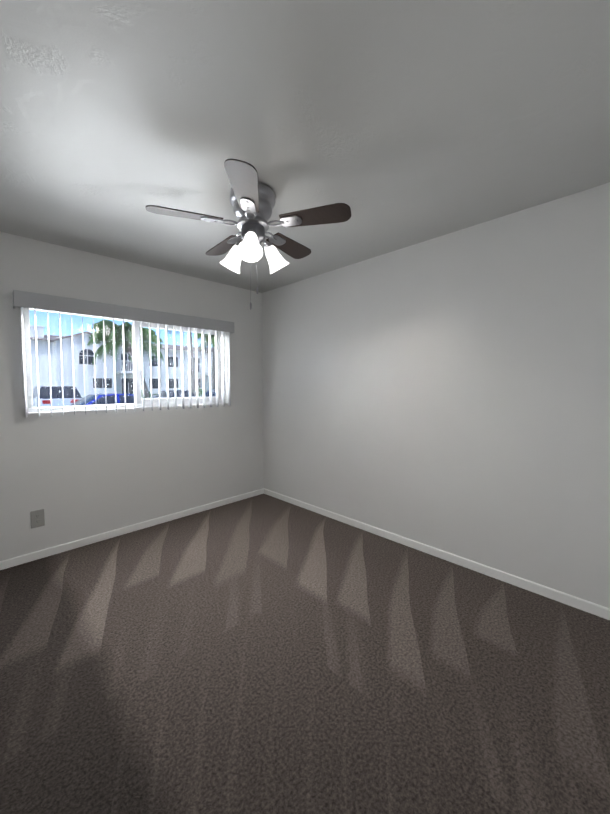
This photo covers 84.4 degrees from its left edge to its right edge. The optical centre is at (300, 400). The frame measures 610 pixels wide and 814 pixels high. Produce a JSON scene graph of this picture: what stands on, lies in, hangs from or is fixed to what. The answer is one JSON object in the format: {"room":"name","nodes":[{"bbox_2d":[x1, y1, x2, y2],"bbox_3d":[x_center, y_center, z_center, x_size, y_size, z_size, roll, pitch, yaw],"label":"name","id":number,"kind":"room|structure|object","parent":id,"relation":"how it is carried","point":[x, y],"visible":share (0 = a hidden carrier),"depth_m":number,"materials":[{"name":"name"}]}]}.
{"room":"empty bedroom","nodes":[
{"label":"empty bedroom","id":0,"kind":"room"},
{"bbox_2d":[0,232,263,560],"bbox_3d":[-1.582,-0.018,3.106,3.300,2.440,0.150,-3,4,-44],"label":"wall","id":1,"kind":"structure","parent":0,"point":[78,475],"depth_m":2.96,"materials":[{"name":"paint"}]},
{"bbox_2d":[30,509,44,528],"bbox_3d":[-2.029,0.914,2.596,0.084,0.132,0.009,-3,4,-44],"label":"duplex electrical outlet","id":2,"kind":"object","parent":1,"relation":"attached to","point":[37,518],"visible":1,"depth_m":2.59,"materials":[{"name":"grey plastic"}]},
{"bbox_2d":[23,307,226,413],"bbox_3d":[-1.482,-0.352,3.173,1.740,0.841,0.125,-3,4,-44],"label":"sliding window","id":3,"kind":"structure","parent":1,"relation":"in","point":[137,364],"depth_m":3.09,"materials":[{"name":"clear glass"}]},
{"bbox_2d":[12,290,233,417],"bbox_3d":[-1.410,-0.361,3.081,1.835,0.915,0.104,-3,4,-44],"label":"vertical blinds","id":4,"kind":"object","parent":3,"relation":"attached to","point":[34,301],"visible":0.98,"depth_m":3.02,"materials":[{"name":"grey plastic"}]},
{"bbox_2d":[0,488,263,569],"bbox_3d":[-1.520,1.172,3.105,2.940,0.062,0.012,-3,4,-44],"label":"baseboard","id":5,"kind":"structure","parent":1,"relation":"attached to","point":[29,557],"depth_m":2.98,"materials":[{"name":"white paint"}]},
{"bbox_2d":[0,494,609,813],"bbox_3d":[-0.263,1.317,1.830,3.300,0.120,3.900,-3,4,-44],"label":"floor","id":6,"kind":"structure","parent":0,"point":[262,654],"depth_m":1.53,"materials":[{"name":"carpet"}]},
{"bbox_2d":[0,0,609,292],"bbox_3d":[-0.275,-1.240,1.708,3.300,0.120,3.900,-3,4,-44],"label":"ceiling","id":7,"kind":"structure","parent":0,"point":[394,125],"depth_m":1.39,"materials":[{"name":"grey paint"}]},
{"bbox_2d":[146,159,350,309],"bbox_3d":[-0.284,-0.861,1.984,1.084,0.663,1.069,-3,4,-44],"label":"ceiling fan","id":8,"kind":"object","parent":7,"relation":"hanging from","point":[252,200],"visible":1,"depth_m":1.86,"materials":[{"name":"grey metal"}]},
{"bbox_2d":[262,182,609,608],"bbox_3d":[0.908,-0.016,2.817,0.150,2.440,3.750,-3,4,-44],"label":"wall","id":9,"kind":"structure","parent":0,"point":[449,392],"depth_m":2.41,"materials":[{"name":"paint"}]},
{"bbox_2d":[264,488,609,619],"bbox_3d":[0.803,1.172,2.871,0.012,0.062,3.600,-3,4,-44],"label":"baseboard","id":10,"kind":"structure","parent":9,"relation":"attached to","point":[573,601],"depth_m":2.44,"materials":[{"name":"white paint"}]},
{"label":"outside","id":11,"kind":"structure","parent":0,"visible":0},
{"bbox_3d":[-38.826,-0.999,64.659,150.000,0.300,139.830,-3,4,-44],"label":"ground","id":12,"kind":"structure","parent":11,"visible":0},
{"bbox_2d":[32,385,81,407],"bbox_3d":[-13.333,0.071,18.107,2.030,1.745,4.672,-3,4,-44],"label":"suv","id":13,"kind":"object","parent":12,"relation":"on","point":[55,392],"depth_m":16.55,"materials":[{"name":"white paint"}]},
{"bbox_2d":[70,393,142,405],"bbox_3d":[-6.772,0.446,12.788,4.519,1.440,1.980,-3,4,-44],"label":"sedan","id":14,"kind":"object","parent":12,"relation":"on","point":[110,398],"depth_m":11.87,"materials":[{"name":"blue paint"}]},
{"bbox_2d":[30,325,212,397],"bbox_3d":[-15.729,-3.181,36.683,37.200,6.500,11.150,-3,4,-44],"label":"apartment","id":15,"kind":"structure","parent":12,"relation":"on","point":[92,375],"depth_m":28.10,"materials":[{"name":"paint"}]},
{"bbox_2d":[87,320,163,398],"bbox_3d":[-11.883,-2.358,23.510,5.038,6.100,5.139,-3,4,-44],"label":"palm tree","id":16,"kind":"object","parent":12,"relation":"on","point":[99,334],"depth_m":22.57,"materials":[{"name":"green plant"}]},
{"bbox_2d":[127,388,205,398],"bbox_3d":[-10.569,-0.301,30.827,22.672,1.736,6.028,-3,4,-44],"label":"shrubs","id":17,"kind":"object","parent":12,"relation":"on","point":[201,392],"depth_m":29.82,"materials":[{"name":"green plant"}]},
{"bbox_2d":[153,389,195,398],"bbox_3d":[-8.275,0.018,21.950,1.980,1.440,4.570,-3,4,-40],"label":"sedan","id":18,"kind":"object","parent":12,"relation":"on","point":[186,393],"depth_m":20.98,"materials":[{"name":"white paint"}]},
{"bbox_2d":[168,330,195,395],"bbox_3d":[-8.947,-3.663,26.664,4.154,8.356,4.048,-3,4,-44],"label":"palm tree","id":19,"kind":"object","parent":12,"relation":"on","point":[192,377],"depth_m":26.75,"materials":[{"name":"plant"}]},
{"bbox_2d":[194,333,215,388],"bbox_3d":[-7.969,-3.309,31.484,3.862,7.189,3.904,-3,4,-44],"label":"palm tree","id":20,"kind":"object","parent":12,"relation":"on","point":[206,339],"depth_m":30.91,"materials":[{"name":"green plant"}]},
{"bbox_2d":[201,391,215,396],"bbox_3d":[-3.377,0.253,16.534,1.980,1.440,4.367,2,4,42],"label":"hatchback","id":21,"kind":"object","parent":12,"relation":"on","point":[213,394],"depth_m":15.82,"materials":[{"name":"blue paint"}]}
]}

